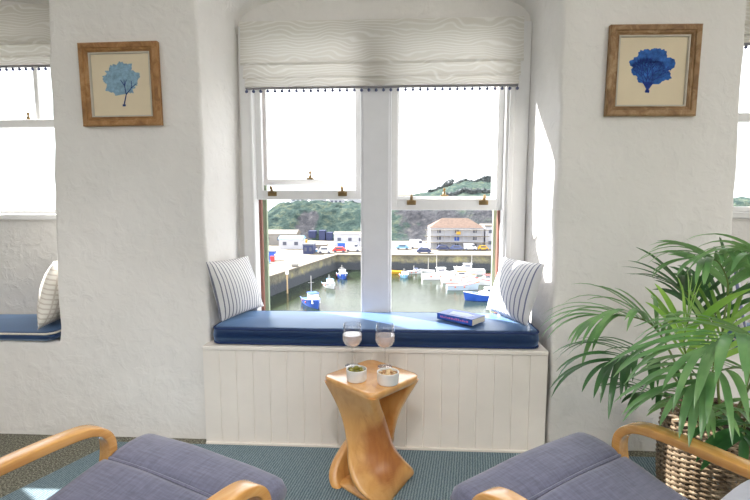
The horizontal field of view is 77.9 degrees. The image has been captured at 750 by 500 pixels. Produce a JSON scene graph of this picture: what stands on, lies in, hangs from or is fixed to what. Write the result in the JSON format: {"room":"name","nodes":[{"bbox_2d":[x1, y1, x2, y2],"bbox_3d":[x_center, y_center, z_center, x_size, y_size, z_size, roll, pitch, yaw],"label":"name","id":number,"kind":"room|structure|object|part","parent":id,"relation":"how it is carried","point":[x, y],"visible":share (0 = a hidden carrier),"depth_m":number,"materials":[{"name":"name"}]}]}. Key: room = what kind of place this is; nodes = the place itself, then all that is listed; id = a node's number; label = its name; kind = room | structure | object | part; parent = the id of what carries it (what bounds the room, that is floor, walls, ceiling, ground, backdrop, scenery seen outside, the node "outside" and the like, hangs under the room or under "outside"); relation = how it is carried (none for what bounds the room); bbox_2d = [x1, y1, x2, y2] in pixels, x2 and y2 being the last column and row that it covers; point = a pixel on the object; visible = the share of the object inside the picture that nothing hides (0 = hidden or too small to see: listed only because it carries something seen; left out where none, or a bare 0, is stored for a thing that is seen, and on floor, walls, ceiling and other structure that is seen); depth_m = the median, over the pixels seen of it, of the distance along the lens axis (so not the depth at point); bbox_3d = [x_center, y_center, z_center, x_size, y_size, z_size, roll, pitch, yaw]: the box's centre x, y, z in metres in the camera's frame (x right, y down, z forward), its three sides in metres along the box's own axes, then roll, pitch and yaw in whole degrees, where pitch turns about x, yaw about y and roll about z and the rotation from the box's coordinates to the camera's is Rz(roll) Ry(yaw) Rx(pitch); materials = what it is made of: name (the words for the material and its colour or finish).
{"room":"living room","nodes":[
{"label":"living room","id":0,"kind":"room"},
{"bbox_2d":[0,433,741,497],"bbox_3d":[-0.078,1.308,0.085,7.750,0.120,5.480,0,6,3],"label":"floor","id":1,"kind":"structure","parent":0,"point":[18,478],"depth_m":2.29,"materials":[{"name":"carpet"}]},
{"bbox_2d":[0,442,730,499],"bbox_3d":[0.025,1.136,1.080,4.050,0.008,2.505,0,6,3],"label":"rug","id":2,"kind":"object","parent":1,"relation":"on","point":[304,471],"visible":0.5,"depth_m":2.16,"materials":[{"name":"teal carpet"}]},
{"bbox_2d":[0,424,286,499],"bbox_3d":[-0.721,0.632,0.991,0.666,1.012,0.980,3,7,27],"label":"armchair","id":3,"kind":"object","parent":2,"relation":"on","point":[149,466],"visible":1,"depth_m":1.29,"materials":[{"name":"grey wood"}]},
{"bbox_3d":[-1.022,0.840,1.100,0.054,0.575,0.856,3,7,27],"label":"arm frame","id":4,"kind":"part","parent":3,"relation":"part of","materials":[{"name":"brown wood"}]},
{"bbox_3d":[-0.659,0.727,1.123,0.576,0.160,0.392,3,7,27],"label":"seat","id":5,"kind":"part","parent":3,"relation":"part of","materials":[{"name":"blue fabric"}]},
{"bbox_3d":[-0.478,0.870,0.820,0.054,0.575,0.856,3,7,27],"label":"arm frame","id":6,"kind":"part","parent":3,"relation":"part of","materials":[{"name":"brown wood"}]},
{"bbox_2d":[324,360,418,499],"bbox_3d":[-0.015,0.783,2.028,0.320,0.491,0.321,6,8,43],"label":"side table","id":7,"kind":"object","parent":2,"relation":"on","point":[368,465],"visible":0.99,"depth_m":1.94,"materials":[{"name":"brown wood"}]},
{"bbox_2d":[342,323,362,366],"bbox_3d":[-0.102,0.428,2.098,0.093,0.197,0.093,0,6,3],"label":"wine glass","id":8,"kind":"object","parent":7,"relation":"on","point":[344,323],"visible":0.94,"depth_m":2.08,"materials":[{"name":"clear glass"}]},
{"bbox_2d":[342,323,362,347],"bbox_3d":[-0.102,0.385,2.093,0.093,0.109,0.093,0,6,3],"label":"bowl","id":9,"kind":"object","parent":8,"relation":"on","point":[344,323],"depth_m":2.08,"materials":[{"name":"clear glass"}]},
{"bbox_2d":[346,365,366,382],"bbox_3d":[-0.077,0.519,1.942,0.087,0.050,0.087,0,6,3],"label":"ramekin","id":10,"kind":"object","parent":7,"relation":"on","point":[352,377],"visible":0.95,"depth_m":1.91,"materials":[{"name":"white ceramic"}]},
{"bbox_2d":[375,322,394,367],"bbox_3d":[0.045,0.430,2.085,0.093,0.197,0.093,0,6,3],"label":"wine glass","id":11,"kind":"object","parent":7,"relation":"on","point":[379,322],"visible":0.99,"depth_m":2.07,"materials":[{"name":"clear glass"}]},
{"bbox_2d":[375,322,394,348],"bbox_3d":[0.045,0.386,2.080,0.093,0.109,0.093,0,6,3],"label":"bowl","id":12,"kind":"object","parent":11,"relation":"on","point":[379,322],"depth_m":2.07,"materials":[{"name":"clear glass"}]},
{"bbox_2d":[377,367,398,386],"bbox_3d":[0.054,0.523,1.910,0.092,0.050,0.092,0,6,3],"label":"ramekin","id":13,"kind":"object","parent":7,"relation":"on","point":[383,380],"visible":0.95,"depth_m":1.87,"materials":[{"name":"white ceramic"}]},
{"bbox_2d":[450,421,749,499],"bbox_3d":[0.705,0.629,1.000,0.666,1.014,0.980,-4,7,-32],"label":"armchair","id":14,"kind":"object","parent":2,"relation":"on","point":[579,465],"visible":1,"depth_m":1.29,"materials":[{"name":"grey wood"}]},
{"bbox_3d":[0.480,0.871,0.808,0.054,0.575,0.856,-4,7,-32],"label":"arm frame","id":15,"kind":"part","parent":14,"relation":"part of","materials":[{"name":"brown wood"}]},
{"bbox_3d":[0.632,0.726,1.126,0.576,0.162,0.392,-4,7,-32],"label":"seat","id":16,"kind":"part","parent":14,"relation":"part of","materials":[{"name":"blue fabric"}]},
{"bbox_3d":[0.996,0.836,1.136,0.054,0.575,0.856,-4,7,-32],"label":"arm frame","id":17,"kind":"part","parent":14,"relation":"part of","materials":[{"name":"brown wood"}]},
{"bbox_2d":[721,479,749,499],"bbox_3d":[0.804,0.595,1.019,0.330,0.210,0.137,-4,7,-32],"label":"pillow","id":18,"kind":"object","parent":14,"relation":"on","point":[742,491],"visible":1,"depth_m":0.98,"materials":[{"name":"white fabric"}]},
{"bbox_2d":[655,395,749,499],"bbox_3d":[1.362,0.845,1.870,0.396,0.393,0.396,1,6,8],"label":"wicker basket","id":19,"kind":"object","parent":2,"relation":"on","point":[676,472],"visible":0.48,"depth_m":1.78,"materials":[{"name":"beige wicker"}]},
{"bbox_2d":[542,233,749,470],"bbox_3d":[1.160,0.352,1.622,1.307,0.834,0.861,-4,7,-30],"label":"potted palm","id":20,"kind":"object","parent":19,"relation":"in","point":[698,408],"visible":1,"depth_m":1.44,"materials":[{"name":"plant"}]},
{"bbox_3d":[0.850,0.250,1.713,0.466,0.246,0.451,0,6,3],"label":"leaflet blade","id":21,"kind":"part","parent":20,"relation":"part of","materials":[{"name":"green plant"}]},
{"bbox_3d":[0.787,0.386,1.513,0.449,0.169,0.416,0,6,3],"label":"leaflet blade","id":22,"kind":"part","parent":20,"relation":"part of","materials":[{"name":"green plant"}]},
{"bbox_3d":[0.862,0.473,1.512,0.264,0.072,0.208,0,6,3],"label":"leaflet blade","id":23,"kind":"part","parent":20,"relation":"part of","materials":[{"name":"green plant"}]},
{"bbox_3d":[0.886,0.275,1.217,0.540,0.195,0.406,0,6,3],"label":"leaflet blade","id":24,"kind":"part","parent":20,"relation":"part of","materials":[{"name":"green plant"}]},
{"bbox_3d":[1.226,0.158,1.967,0.334,0.313,0.458,0,6,3],"label":"leaflet blade","id":25,"kind":"part","parent":20,"relation":"part of","materials":[{"name":"green plant"}]},
{"bbox_3d":[0.903,0.383,1.252,0.489,0.169,0.400,0,6,3],"label":"leaflet blade","id":26,"kind":"part","parent":20,"relation":"part of","materials":[{"name":"green plant"}]},
{"bbox_3d":[1.155,0.065,1.604,0.393,0.183,0.419,-5,8,-41],"label":"leaflet blade","id":27,"kind":"part","parent":20,"relation":"part of","materials":[{"name":"green plant"}]},
{"bbox_3d":[1.140,0.246,1.654,0.315,0.334,0.304,3,7,29],"label":"leaflet blade","id":28,"kind":"part","parent":20,"relation":"part of","materials":[{"name":"green plant"}]},
{"bbox_3d":[0.959,0.486,1.367,0.348,0.134,0.295,0,6,3],"label":"leaflet blade","id":29,"kind":"part","parent":20,"relation":"part of","materials":[{"name":"green plant"}]},
{"bbox_3d":[1.509,0.120,1.910,0.369,0.388,0.583,-1,6,-10],"label":"leaflet blade","id":30,"kind":"part","parent":20,"relation":"part of","materials":[{"name":"green plant"}]},
{"bbox_3d":[1.329,0.274,1.756,0.321,0.322,0.460,0,6,3],"label":"leaflet blade","id":31,"kind":"part","parent":20,"relation":"part of","materials":[{"name":"green plant"}]},
{"bbox_3d":[1.257,0.050,1.506,0.502,0.207,0.401,-3,7,-23],"label":"leaflet blade","id":32,"kind":"part","parent":20,"relation":"part of","materials":[{"name":"green plant"}]},
{"bbox_3d":[1.150,0.584,1.420,0.368,0.201,0.272,5,8,38],"label":"leaflet blade","id":33,"kind":"part","parent":20,"relation":"part of","materials":[{"name":"green plant"}]},
{"bbox_2d":[202,339,547,452],"bbox_3d":[-0.004,0.724,2.515,1.710,0.522,0.420,0,6,3],"label":"window seat","id":34,"kind":"object","parent":1,"relation":"on","point":[462,399],"visible":0.66,"depth_m":2.32,"materials":[{"name":"beige paint"}]},
{"bbox_2d":[213,310,538,348],"bbox_3d":[0.000,0.413,2.495,1.645,0.099,0.393,0,6,3],"label":"seat cushion","id":35,"kind":"object","parent":34,"relation":"on","point":[306,328],"visible":0.84,"depth_m":2.33,"materials":[{"name":"blue fabric"}]},
{"bbox_2d":[206,256,263,321],"bbox_3d":[-0.742,0.195,2.498,0.110,0.329,0.510,2,6,19],"label":"pillow","id":36,"kind":"object","parent":35,"relation":"on","point":[235,287],"visible":1,"depth_m":2.41,"materials":[{"name":"white fabric"}]},
{"bbox_2d":[437,309,484,325],"bbox_3d":[0.450,0.351,2.433,0.214,0.032,0.126,6,8,43],"label":"book","id":37,"kind":"object","parent":35,"relation":"on","point":[452,315],"visible":1,"depth_m":2.40,"materials":[{"name":"paper"}]},
{"bbox_2d":[440,315,467,322],"bbox_3d":[0.405,0.354,2.389,0.170,0.011,0.002,6,8,43],"label":"print","id":38,"kind":"object","parent":37,"relation":"on","point":[440,315],"depth_m":2.39},
{"bbox_2d":[449,311,473,316],"bbox_3d":[0.454,0.336,2.428,0.139,0.001,0.075,6,8,43],"label":"print","id":39,"kind":"object","parent":37,"relation":"on","point":[454,313],"depth_m":2.42},
{"bbox_2d":[486,257,544,325],"bbox_3d":[0.733,0.203,2.441,0.132,0.325,0.477,-2,6,-15],"label":"pillow","id":40,"kind":"object","parent":35,"relation":"on","point":[515,288],"visible":1,"depth_m":2.35,"materials":[{"name":"white fabric"}]},
{"bbox_2d":[0,0,749,450],"bbox_3d":[0.054,-0.294,2.448,7.550,2.960,0.390,0,6,3],"label":"wall","id":41,"kind":"structure","parent":0,"point":[142,211],"depth_m":2.31,"materials":[{"name":"white paint"}]},
{"bbox_2d":[0,4,51,70],"bbox_3d":[-2.408,-1.190,2.622,1.465,0.356,0.050,0,6,3],"label":"blind","id":42,"kind":"object","parent":41,"relation":"attached to","point":[25,40],"visible":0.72,"depth_m":2.58,"materials":[{"name":"fabric"}]},
{"bbox_3d":[-2.408,-1.257,2.603,1.465,0.217,0.025,0,6,3],"label":"blind panel","id":43,"kind":"part","parent":42,"relation":"part of","materials":[{"name":"fabric"}]},
{"bbox_2d":[0,68,55,219],"bbox_3d":[-2.394,-0.719,2.788,1.500,1.067,0.200,0,6,3],"label":"window","id":44,"kind":"structure","parent":41,"relation":"in","point":[39,123],"depth_m":2.73,"materials":[{"name":"white paint"}]},
{"bbox_3d":[-2.393,-0.970,2.791,1.320,0.470,0.030,0,6,3],"label":"sash","id":45,"kind":"part","parent":44,"relation":"part of","materials":[{"name":"white paint"}]},
{"bbox_3d":[-2.394,-0.206,2.844,1.500,0.034,0.200,0,6,3],"label":"sill","id":46,"kind":"part","parent":44,"relation":"part of","materials":[{"name":"white paint"}]},
{"bbox_3d":[-2.395,-0.495,2.790,1.320,0.553,0.035,0,6,3],"label":"sash","id":47,"kind":"part","parent":44,"relation":"part of","materials":[{"name":"white paint"}]},
{"bbox_2d":[0,314,58,340],"bbox_3d":[-2.444,0.423,2.628,1.580,0.065,0.398,0,6,3],"label":"seat cushion","id":48,"kind":"object","parent":41,"relation":"on","point":[21,327],"visible":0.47,"depth_m":2.46,"materials":[{"name":"blue fabric"}]},
{"bbox_2d":[37,261,58,328],"bbox_3d":[-1.751,0.223,2.573,0.169,0.355,0.325,-1,6,-12],"label":"pillow","id":49,"kind":"object","parent":48,"relation":"on","point":[48,295],"visible":0.44,"depth_m":2.45,"materials":[{"name":"fabric"}]},
{"bbox_2d":[77,41,163,126],"bbox_3d":[-1.233,-0.801,2.247,0.395,0.395,0.028,0,6,3],"label":"framed print","id":50,"kind":"object","parent":41,"relation":"attached to","point":[120,82],"visible":1,"depth_m":2.25,"materials":[{"name":"brown wood"}]},
{"bbox_2d":[238,21,531,312],"bbox_3d":[0.045,-0.394,2.689,1.599,1.708,0.192,0,6,3],"label":"window","id":51,"kind":"structure","parent":41,"relation":"in","point":[376,180],"depth_m":2.62,"materials":[{"name":"white paint"}]},
{"bbox_3d":[-0.381,-0.764,2.646,0.612,0.948,0.034,0,6,3],"label":"sash","id":52,"kind":"part","parent":51,"relation":"part of","materials":[{"name":"white paint"}]},
{"bbox_3d":[-0.377,-0.815,2.719,0.612,0.862,0.030,0,6,3],"label":"sash","id":53,"kind":"part","parent":51,"relation":"part of","materials":[{"name":"white paint"}]},
{"bbox_2d":[240,16,523,92],"bbox_3d":[0.026,-1.050,2.508,1.524,0.376,0.051,0,6,3],"label":"blind","id":54,"kind":"object","parent":51,"relation":"attached to","point":[487,52],"visible":1,"depth_m":2.50,"materials":[{"name":"fabric"}]},
{"bbox_3d":[0.026,-1.120,2.489,1.524,0.233,0.027,0,6,3],"label":"blind panel","id":55,"kind":"part","parent":54,"relation":"part of","materials":[{"name":"fabric"}]},
{"bbox_3d":[0.411,-0.753,2.684,0.629,0.978,0.030,0,6,3],"label":"sash","id":56,"kind":"part","parent":51,"relation":"part of","materials":[{"name":"glass"}]},
{"bbox_3d":[0.407,-0.730,2.608,0.629,1.008,0.034,0,6,3],"label":"sash","id":57,"kind":"part","parent":51,"relation":"part of","materials":[{"name":"white paint"}]},
{"bbox_2d":[604,24,702,116],"bbox_3d":[1.265,-0.816,2.114,0.406,0.406,0.028,0,6,3],"label":"framed print","id":58,"kind":"object","parent":41,"relation":"attached to","point":[652,70],"visible":1,"depth_m":2.12,"materials":[{"name":"brown wood"}]},
{"bbox_2d":[727,322,749,347],"bbox_3d":[2.550,0.445,2.377,1.560,0.073,0.378,0,6,3],"label":"seat cushion","id":59,"kind":"object","parent":41,"relation":"on","point":[747,323],"visible":0.05,"depth_m":2.36,"materials":[{"name":"blue fabric"}]},
{"bbox_2d":[730,272,745,327],"bbox_3d":[1.831,0.233,2.431,0.134,0.345,0.270,0,6,3],"label":"pillow","id":60,"kind":"object","parent":59,"relation":"on","point":[743,324],"visible":0.09,"depth_m":2.32,"materials":[{"name":"white fabric"}]},
{"bbox_2d":[733,113,749,218],"bbox_3d":[2.559,-0.700,2.529,1.500,1.050,0.200,0,6,3],"label":"window","id":61,"kind":"structure","parent":41,"relation":"in","point":[739,212],"depth_m":2.52,"materials":[{"name":"white paint"}]},
{"bbox_3d":[2.559,-0.195,2.584,1.500,0.034,0.200,0,6,3],"label":"sill","id":62,"kind":"part","parent":61,"relation":"part of","materials":[{"name":"white paint"}]},
{"bbox_2d":[742,0,749,48],"bbox_3d":[2.558,-1.190,2.360,1.470,0.300,0.051,0,6,3],"label":"blind","id":63,"kind":"object","parent":41,"relation":"attached to","point":[746,25],"visible":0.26,"depth_m":2.39,"materials":[{"name":"fabric"}]},
{"bbox_3d":[2.557,-1.247,2.341,1.470,0.182,0.026,0,6,3],"label":"blind panel","id":64,"kind":"part","parent":63,"relation":"part of","materials":[{"name":"fabric"}]},
{"label":"outside","id":65,"kind":"structure","parent":0,"visible":0},
{"bbox_2d":[270,270,490,312],"bbox_3d":[23.793,10.894,73.443,480.000,0.500,118.000,0,6,3],"label":"harbour water","id":66,"kind":"structure","parent":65,"point":[412,293],"depth_m":89.23,"materials":[{"name":"green liquid"}]},
{"bbox_2d":[285,271,288,293],"bbox_3d":[-17.404,6.529,92.015,0.600,4.801,0.600,0,6,3],"label":"mooring post","id":67,"kind":"object","parent":66,"relation":"in","point":[286,272],"visible":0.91,"depth_m":91.81,"materials":[{"name":"beige wood"}]},
{"bbox_2d":[300,279,320,308],"bbox_3d":[-11.047,7.355,81.560,2.814,5.498,7.026,-3,7,-25],"label":"fishing boat","id":68,"kind":"object","parent":66,"relation":"on","point":[312,300],"visible":0.98,"depth_m":80.39,"materials":[{"name":"blue paint"}]},
{"bbox_2d":[322,278,334,288],"bbox_3d":[-9.640,6.769,98.703,2.319,2.990,5.331,-3,7,-25],"label":"fishing boat","id":69,"kind":"object","parent":66,"relation":"on","point":[330,283],"visible":0.97,"depth_m":97.64,"materials":[{"name":"white paint"}]},
{"bbox_2d":[336,267,347,278],"bbox_3d":[-7.874,5.307,110.788,2.714,3.307,5.969,-1,6,-9],"label":"fishing boat","id":70,"kind":"object","parent":66,"relation":"on","point":[342,274],"visible":0.98,"depth_m":109.58,"materials":[{"name":"blue paint"}]},
{"bbox_2d":[391,270,402,273],"bbox_3d":[4.919,5.620,116.956,4.062,1.364,1.929,0,6,-2],"label":"rowing boat","id":71,"kind":"object","parent":66,"relation":"on","point":[392,271],"visible":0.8,"depth_m":116.26,"materials":[{"name":"yellow paint"}]},
{"bbox_2d":[399,272,408,277],"bbox_3d":[6.991,5.674,111.613,2.319,2.402,3.857,0,6,-2],"label":"fishing boat","id":72,"kind":"object","parent":66,"relation":"on","point":[403,274],"visible":0.94,"depth_m":110.85,"materials":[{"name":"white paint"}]},
{"bbox_2d":[406,268,422,273],"bbox_3d":[10.110,5.091,117.229,4.065,2.356,2.124,-1,6,-7],"label":"fishing boat","id":73,"kind":"object","parent":66,"relation":"on","point":[415,270],"visible":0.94,"depth_m":116.66,"materials":[{"name":"white metal"}]},
{"bbox_2d":[422,258,434,272],"bbox_3d":[13.268,4.060,118.117,3.854,4.216,2.124,1,6,13],"label":"sailboat","id":74,"kind":"object","parent":66,"relation":"on","point":[424,270],"visible":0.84,"depth_m":117.83,"materials":[{"name":"metal"}]},
{"bbox_2d":[421,255,455,279],"bbox_3d":[15.033,4.195,108.731,8.081,5.959,2.514,-1,6,-5],"label":"fishing boat","id":75,"kind":"object","parent":66,"relation":"on","point":[440,271],"visible":0.9,"depth_m":108.15,"materials":[{"name":"metal"}]},
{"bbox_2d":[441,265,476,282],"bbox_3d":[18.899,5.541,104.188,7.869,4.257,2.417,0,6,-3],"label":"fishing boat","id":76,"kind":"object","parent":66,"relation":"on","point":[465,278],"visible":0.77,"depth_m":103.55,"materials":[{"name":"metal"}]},
{"bbox_2d":[446,275,478,289],"bbox_3d":[18.238,6.818,96.056,6.809,3.460,2.124,0,6,-1],"label":"sailboat","id":77,"kind":"object","parent":66,"relation":"on","point":[471,285],"visible":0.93,"depth_m":95.47,"materials":[{"name":"metal"}]},
{"bbox_2d":[453,259,485,274],"bbox_3d":[23.594,3.475,116.102,7.871,5.811,2.714,1,6,5],"label":"fishing boat","id":78,"kind":"object","parent":66,"relation":"on","point":[467,267],"visible":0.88,"depth_m":115.41,"materials":[{"name":"metal"}]},
{"bbox_2d":[463,287,490,300],"bbox_3d":[19.836,8.289,85.986,7.024,2.693,2.514,0,6,-3],"label":"fishing boat","id":79,"kind":"object","parent":66,"relation":"on","point":[484,295],"visible":0.63,"depth_m":85.31,"materials":[{"name":"blue paint"}]},
{"bbox_2d":[474,274,490,284],"bbox_3d":[25.061,5.864,101.717,6.601,4.144,2.514,0,6,1],"label":"fishing boat","id":80,"kind":"object","parent":66,"relation":"on","point":[486,279],"visible":0.5,"depth_m":101.11,"materials":[{"name":"white paint"}]},
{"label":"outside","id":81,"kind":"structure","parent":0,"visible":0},
{"bbox_2d":[268,180,749,240],"bbox_3d":[58.123,-25.397,267.142,232.000,38.971,238.000,0,6,3],"label":"hillside","id":82,"kind":"structure","parent":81,"point":[304,216],"depth_m":175.64,"materials":[{"name":"green scrub foliage"},{"name":"grass"}]},
{"bbox_2d":[329,200,344,202],"bbox_3d":[-16.485,-21.255,201.020,6.400,4.800,6.600,0,6,3],"label":"house","id":83,"kind":"structure","parent":82,"relation":"on","point":[333,201],"depth_m":198.05,"materials":[{"name":"white paint"}]},
{"bbox_2d":[443,179,454,186],"bbox_3d":[46.460,-41.739,291.076,7.567,5.986,5.414,0,6,3],"label":"tree","id":84,"kind":"object","parent":82,"relation":"on","point":[451,181],"visible":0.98,"depth_m":290.07,"materials":[{"name":"green plant"}]},
{"bbox_2d":[428,177,482,191],"bbox_3d":[51.451,-41.403,294.991,36.350,11.040,3.436,0,6,3],"label":"hedgerow","id":85,"kind":"object","parent":82,"relation":"on","point":[465,179],"visible":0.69,"depth_m":294.28,"materials":[{"name":"green plant"}]},
{"bbox_2d":[446,187,490,195],"bbox_3d":[50.738,-30.921,247.786,26.484,5.869,3.405,0,6,3],"label":"hedgerow","id":86,"kind":"object","parent":82,"relation":"on","point":[461,190],"visible":0.88,"depth_m":247.08,"materials":[{"name":"green plant"}]},
{"bbox_2d":[483,175,490,181],"bbox_3d":[71.413,-44.102,283.567,11.385,7.332,3.331,0,6,3],"label":"hedgerow","id":87,"kind":"object","parent":82,"relation":"on","point":[487,178],"visible":0.44,"depth_m":282.87,"materials":[{"name":"green plant"}]},
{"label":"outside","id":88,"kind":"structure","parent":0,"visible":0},
{"bbox_2d":[269,240,491,277],"bbox_3d":[104.416,-9.659,225.205,335.000,0.350,379.799,0,6,3],"label":"quay","id":89,"kind":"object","parent":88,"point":[287,257],"visible":0.1,"depth_m":122.88,"materials":[{"name":"concrete"}]},
{"bbox_2d":[269,251,275,259],"bbox_3d":[-25.228,1.260,112.441,2.320,2.000,1.520,0,6,3],"label":"crate","id":90,"kind":"object","parent":89,"relation":"on","point":[271,253],"visible":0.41,"depth_m":111.70,"materials":[{"name":"blue paint"}]},
{"bbox_2d":[268,230,300,244],"bbox_3d":[-30.618,-4.332,152.043,11.540,4.736,7.500,0,6,3],"label":"shed","id":91,"kind":"object","parent":89,"relation":"on","point":[274,235],"visible":0.34,"depth_m":148.81,"materials":[{"name":"grey paint"}]},
{"bbox_2d":[278,236,305,248],"bbox_3d":[-24.763,-2.429,138.954,7.350,3.755,5.500,0,6,3],"label":"shed","id":92,"kind":"object","parent":89,"relation":"on","point":[285,242],"visible":0.98,"depth_m":136.55,"materials":[{"name":"white paint"}]},
{"bbox_2d":[302,243,315,253],"bbox_3d":[-17.804,-0.454,125.862,2.897,2.633,4.200,0,6,3],"label":"shipping container","id":93,"kind":"object","parent":89,"relation":"on","point":[308,248],"visible":1,"depth_m":123.91,"materials":[{"name":"blue metal"}]},
{"bbox_2d":[308,230,316,237],"bbox_3d":[-22.654,-5.380,168.739,2.647,3.241,3.100,0,6,3],"label":"storage container","id":94,"kind":"object","parent":89,"relation":"on","point":[312,233],"visible":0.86,"depth_m":167.27,"materials":[{"name":"blue metal"}]},
{"bbox_2d":[316,244,327,250],"bbox_3d":[-15.488,-0.758,132.707,3.622,1.772,3.200,0,6,3],"label":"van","id":95,"kind":"object","parent":89,"relation":"on","point":[318,246],"visible":0.34,"depth_m":131.22,"materials":[{"name":"white paint"}]},
{"bbox_2d":[319,230,325,240],"bbox_3d":[-18.810,-5.317,166.655,2.254,3.562,3.100,0,6,3],"label":"storage container","id":96,"kind":"object","parent":89,"relation":"on","point":[322,233],"visible":0.96,"depth_m":165.20,"materials":[{"name":"blue metal"}]},
{"bbox_2d":[318,247,331,253],"bbox_3d":[-13.565,0.023,125.791,3.600,1.700,1.840,0,6,3],"label":"car","id":97,"kind":"object","parent":89,"relation":"on","point":[322,249],"visible":1,"depth_m":124.88,"materials":[{"name":"white metal"}]},
{"bbox_2d":[326,232,332,240],"bbox_3d":[-16.315,-4.963,166.693,2.252,2.850,3.100,0,6,3],"label":"storage container","id":98,"kind":"object","parent":89,"relation":"on","point":[329,235],"visible":1,"depth_m":165.20,"materials":[{"name":"blue metal"}]},
{"bbox_2d":[333,246,345,252],"bbox_3d":[-9.816,-0.137,128.214,3.600,1.500,1.840,0,6,3],"label":"car","id":99,"kind":"object","parent":89,"relation":"on","point":[337,248],"visible":1,"depth_m":127.31,"materials":[{"name":"red paint"}]},
{"bbox_2d":[338,242,345,247],"bbox_3d":[-10.179,-1.555,140.903,2.320,1.500,1.520,0,6,3],"label":"crate","id":100,"kind":"object","parent":89,"relation":"on","point":[339,243],"visible":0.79,"depth_m":140.20,"materials":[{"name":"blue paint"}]},
{"bbox_2d":[333,231,360,245],"bbox_3d":[-7.696,-3.750,148.331,10.583,4.373,6.500,0,6,3],"label":"shed","id":101,"kind":"object","parent":89,"relation":"on","point":[339,236],"visible":0.78,"depth_m":145.43,"materials":[{"name":"white paint"}]},
{"bbox_2d":[345,243,360,251],"bbox_3d":[-6.190,-0.728,130.427,4.200,2.200,1.940,0,6,3],"label":"van","id":102,"kind":"object","parent":89,"relation":"on","point":[348,246],"visible":0.99,"depth_m":129.51,"materials":[{"name":"white metal"}]},
{"bbox_2d":[396,244,408,249],"bbox_3d":[8.035,-0.921,135.485,3.800,1.500,1.840,0,6,3],"label":"car","id":103,"kind":"object","parent":89,"relation":"on","point":[398,246],"visible":1,"depth_m":134.60,"materials":[{"name":"blue paint"}]},
{"bbox_2d":[410,239,423,248],"bbox_3d":[12.499,-1.739,137.942,4.200,2.600,2.040,0,6,3],"label":"van","id":104,"kind":"object","parent":89,"relation":"on","point":[413,243],"visible":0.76,"depth_m":136.95,"materials":[{"name":"white metal"}]},
{"bbox_2d":[416,247,430,253],"bbox_3d":[13.294,0.122,125.802,4.000,1.500,1.840,0,6,3],"label":"car","id":105,"kind":"object","parent":89,"relation":"on","point":[421,249],"visible":1,"depth_m":124.91,"materials":[{"name":"blue metal"}]},
{"bbox_2d":[436,245,449,250],"bbox_3d":[19.512,-0.660,133.060,3.700,1.500,1.740,0,6,3],"label":"car","id":106,"kind":"object","parent":89,"relation":"on","point":[439,247],"visible":1,"depth_m":132.19,"materials":[{"name":"blue metal"}]},
{"bbox_2d":[428,218,483,248],"bbox_3d":[24.338,-5.289,141.534,16.135,8.889,11.750,0,6,3],"label":"warehouse","id":107,"kind":"structure","parent":89,"relation":"on","point":[452,226],"depth_m":136.45,"materials":[{"name":"white paint"}]},
{"bbox_2d":[450,245,462,250],"bbox_3d":[23.386,-0.610,133.065,3.600,1.400,1.740,0,6,3],"label":"car","id":108,"kind":"object","parent":89,"relation":"on","point":[452,247],"visible":1,"depth_m":132.22,"materials":[{"name":"blue metal"}]},
{"bbox_2d":[425,229,489,249],"bbox_3d":[23.912,-3.220,135.510,18.635,6.066,1.000,0,6,3],"label":"scaffolding","id":109,"kind":"object","parent":89,"relation":"on","point":[487,230],"visible":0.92,"depth_m":135.22,"materials":[{"name":"metal"}]},
{"bbox_2d":[463,243,476,250],"bbox_3d":[27.259,-0.859,133.038,3.700,1.900,1.840,0,6,3],"label":"van","id":110,"kind":"object","parent":89,"relation":"on","point":[466,246],"visible":1,"depth_m":132.16,"materials":[{"name":"white metal"}]},
{"bbox_2d":[477,245,488,250],"bbox_3d":[30.990,-0.610,133.065,3.000,1.400,1.740,0,6,3],"label":"car","id":111,"kind":"object","parent":89,"relation":"on","point":[480,247],"visible":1,"depth_m":132.22,"materials":[{"name":"yellow paint"}]},
{"bbox_2d":[479,224,491,248],"bbox_3d":[37.194,-4.246,140.767,9.515,6.979,9.500,0,6,3],"label":"house","id":112,"kind":"structure","parent":89,"relation":"on","point":[486,226],"depth_m":136.55,"materials":[{"name":"white paint"}]},
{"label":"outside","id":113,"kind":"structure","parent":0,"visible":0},
{"bbox_2d":[270,256,490,295],"bbox_3d":[104.418,-7.425,225.479,335.000,4.150,379.734,0,6,3],"label":"wall","id":114,"kind":"structure","parent":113,"point":[301,275],"depth_m":121.90,"materials":[{"name":"stone"}]}
]}

